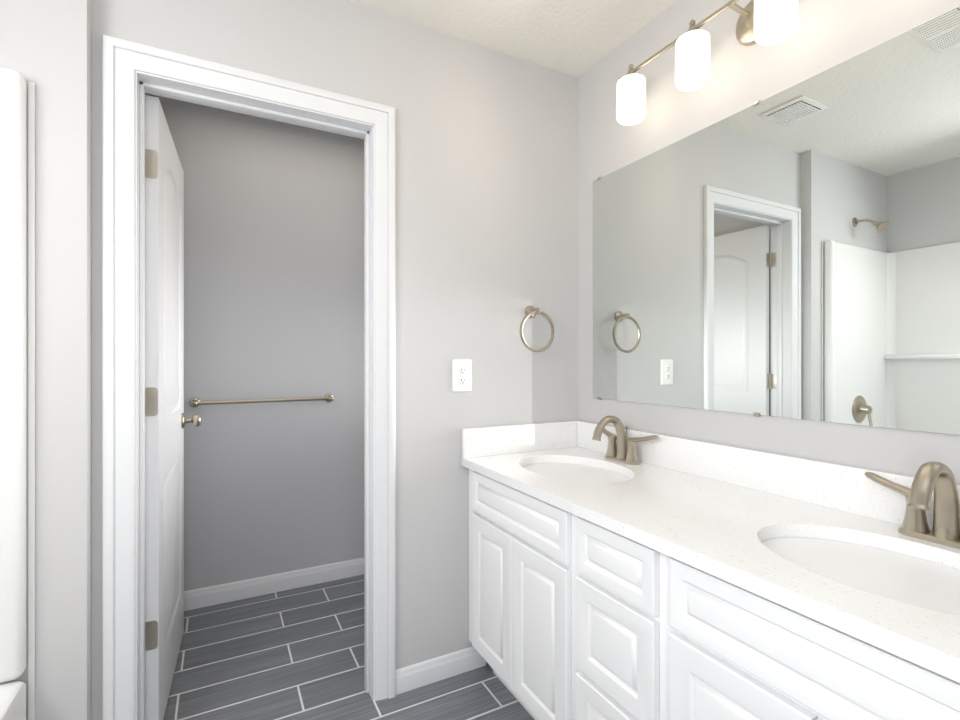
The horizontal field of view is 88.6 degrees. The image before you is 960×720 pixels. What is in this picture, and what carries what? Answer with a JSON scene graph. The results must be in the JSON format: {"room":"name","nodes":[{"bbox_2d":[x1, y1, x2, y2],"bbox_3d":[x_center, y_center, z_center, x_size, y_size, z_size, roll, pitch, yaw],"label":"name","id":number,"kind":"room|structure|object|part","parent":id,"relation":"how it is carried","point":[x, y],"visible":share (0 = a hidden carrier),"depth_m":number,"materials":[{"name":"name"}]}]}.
{"room":"bathroom","nodes":[
{"label":"bathroom","id":0,"kind":"room"},
{"bbox_2d":[0,0,91,719],"bbox_3d":[-1.486,-0.020,1.178,0.899,2.440,0.175,0,0,-28],"label":"wall","id":1,"kind":"structure","parent":0,"point":[46,47],"depth_m":1.29,"materials":[{"name":"grey paint"}]},
{"bbox_2d":[92,0,128,719],"bbox_3d":[-1.066,-0.020,1.434,0.084,2.440,0.115,0,0,-28],"label":"wall","id":2,"kind":"structure","parent":0,"point":[110,18],"depth_m":1.37,"materials":[{"name":"grey paint"}]},
{"bbox_2d":[145,93,363,590],"bbox_3d":[-1.235,-0.020,2.526,2.604,2.440,0.120,0,0,-28],"label":"wall","id":3,"kind":"structure","parent":0,"point":[273,259],"depth_m":2.54,"materials":[{"name":"grey paint"}]},
{"bbox_2d":[189,393,333,406],"bbox_3d":[-1.083,0.205,2.495,0.678,0.048,0.076,0,0,-28],"label":"towel bar","id":4,"kind":"object","parent":3,"relation":"attached to","point":[197,402],"visible":1,"depth_m":2.45,"materials":[{"name":"silver metal"}]},
{"bbox_2d":[184,557,363,610],"bbox_3d":[-0.804,1.155,2.679,1.697,0.090,0.012,0,0,-28],"label":"baseboard","id":5,"kind":"structure","parent":3,"relation":"attached to","point":[228,592],"depth_m":2.53,"materials":[{"name":"white paint"}]},
{"bbox_2d":[163,574,534,719],"bbox_3d":[-0.225,1.250,0.617,2.844,0.100,4.440,0,0,-28],"label":"floor","id":6,"kind":"structure","parent":0,"point":[295,654],"depth_m":1.89,"materials":[{"name":"tile"}]},
{"bbox_2d":[0,67,34,719],"bbox_3d":[-1.134,0.241,0.402,0.792,1.918,1.522,0,0,-28],"label":"shower","id":7,"kind":"object","parent":6,"relation":"on","point":[13,374],"visible":0.96,"depth_m":1.21,"materials":[{"name":"white plastic"}]},
{"bbox_2d":[468,468,959,719],"bbox_3d":[0.551,0.804,1.337,0.554,0.792,1.565,0,0,-28],"label":"bathroom vanity","id":8,"kind":"object","parent":6,"relation":"on","point":[618,571],"depth_m":1.11,"materials":[{"name":"white paint"}]},
{"bbox_2d":[462,448,959,687],"bbox_3d":[0.550,0.391,1.323,0.568,0.030,1.588,0,0,-28],"label":"countertop","id":9,"kind":"structure","parent":8,"relation":"on","point":[689,519],"depth_m":1.08,"materials":[{"name":"white stone"}]},
{"bbox_2d":[506,456,645,487],"bbox_3d":[0.328,0.488,1.726,0.399,0.187,0.542,0,0,-28],"label":"sink","id":10,"kind":"object","parent":9,"relation":"in","point":[574,470],"depth_m":1.80,"materials":[{"name":"white ceramic"}]},
{"bbox_2d":[590,416,661,463],"bbox_3d":[0.482,0.290,1.808,0.169,0.172,0.306,0,0,-28],"label":"faucet","id":11,"kind":"object","parent":9,"relation":"on","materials":[{"name":"silver metal"}]},
{"bbox_2d":[730,520,959,623],"bbox_3d":[0.762,0.488,0.908,0.399,0.187,0.542,0,0,-28],"label":"sink","id":12,"kind":"object","parent":9,"relation":"in","point":[916,579],"depth_m":0.99,"materials":[{"name":"white ceramic"}]},
{"bbox_2d":[854,461,959,555],"bbox_3d":[0.916,0.290,0.989,0.169,0.172,0.306,0,0,-28],"label":"faucet","id":13,"kind":"object","parent":9,"relation":"on","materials":[{"name":"silver metal"}]},
{"bbox_2d":[129,0,577,669],"bbox_3d":[-0.313,-0.020,1.833,1.621,2.440,0.115,0,0,-28],"label":"wall","id":14,"kind":"structure","parent":0,"point":[486,196],"depth_m":1.87,"materials":[{"name":"grey paint"}]},
{"bbox_2d":[102,34,395,719],"bbox_3d":[-0.704,0.149,1.616,0.842,2.102,0.136,0,0,-28],"label":"door frame","id":15,"kind":"structure","parent":14,"relation":"attached to","point":[123,60],"depth_m":1.46,"materials":[{"name":"white paint"}]},
{"bbox_2d":[145,95,201,719],"bbox_3d":[-1.158,0.184,1.818,0.183,2.013,0.732,0,0,-25],"label":"door","id":16,"kind":"structure","parent":15,"relation":"in","point":[169,421],"depth_m":1.63,"materials":[{"name":"white paint"}]},
{"bbox_3d":[-1.019,0.121,1.508,0.046,1.560,0.053,0,0,-25],"label":"door hinges","id":17,"kind":"part","parent":16,"relation":"part of","materials":[{"name":"silver metal"}]},
{"bbox_3d":[-1.289,0.260,2.095,0.183,0.066,0.066,0,0,-25],"label":"knob","id":18,"kind":"part","parent":16,"relation":"part of","materials":[{"name":"silver metal"}]},
{"bbox_2d":[396,646,485,694],"bbox_3d":[-0.142,1.159,1.852,0.369,0.083,0.012,0,0,-28],"label":"baseboard","id":19,"kind":"structure","parent":14,"relation":"attached to","point":[420,674],"depth_m":1.84,"materials":[{"name":"white paint"}]},
{"bbox_2d":[452,359,471,391],"bbox_3d":[-0.068,0.060,1.893,0.082,0.125,0.009,0,0,-28],"label":"outlet","id":20,"kind":"object","parent":14,"relation":"attached to","point":[461,375],"visible":1,"depth_m":1.89,"materials":[{"name":"white plastic"}]},
{"bbox_2d":[462,420,577,459],"bbox_3d":[0.175,0.320,2.012,0.545,0.112,0.020,0,0,-28],"label":"backsplash","id":21,"kind":"structure","parent":14,"relation":"attached to","point":[493,440],"depth_m":1.99,"materials":[{"name":"white stone"}]},
{"bbox_2d":[520,306,553,351],"bbox_3d":[0.224,-0.129,2.016,0.168,0.194,0.064,0,0,-28],"label":"towel ring","id":22,"kind":"object","parent":14,"relation":"attached to","point":[531,311],"visible":1,"depth_m":2.00,"materials":[{"name":"silver metal"}]},
{"bbox_2d":[146,0,675,138],"bbox_3d":[-0.225,-1.290,0.617,2.844,0.100,4.440,0,0,-28],"label":"ceiling","id":23,"kind":"structure","parent":0,"point":[577,38],"depth_m":1.81,"materials":[{"name":"white paint"}]},
{"bbox_2d":[578,0,959,483],"bbox_3d":[0.979,-0.020,1.254,0.120,2.440,4.440,0,0,-28],"label":"wall","id":24,"kind":"structure","parent":0,"point":[827,34],"depth_m":1.54,"materials":[{"name":"grey paint"}]},
{"bbox_2d":[616,0,797,125],"bbox_3d":[0.736,-0.947,1.397,0.172,0.226,0.867,0,0,-28],"label":"sconce","id":25,"kind":"object","parent":24,"relation":"attached to","point":[767,22],"visible":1,"depth_m":1.45,"materials":[{"name":"white glass"}]},
{"bbox_2d":[578,420,893,523],"bbox_3d":[0.792,0.320,1.452,0.020,0.112,1.588,0,0,-28],"label":"backsplash","id":26,"kind":"structure","parent":24,"relation":"attached to","point":[819,482],"depth_m":1.38,"materials":[{"name":"white stone"}]},
{"bbox_2d":[593,6,959,434],"bbox_3d":[0.809,-0.295,1.435,0.008,0.918,1.430,0,0,-28],"label":"mirror","id":27,"kind":"object","parent":24,"relation":"attached to","point":[793,252],"visible":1,"depth_m":1.32,"materials":[{"name":"clear glass"}]}
]}

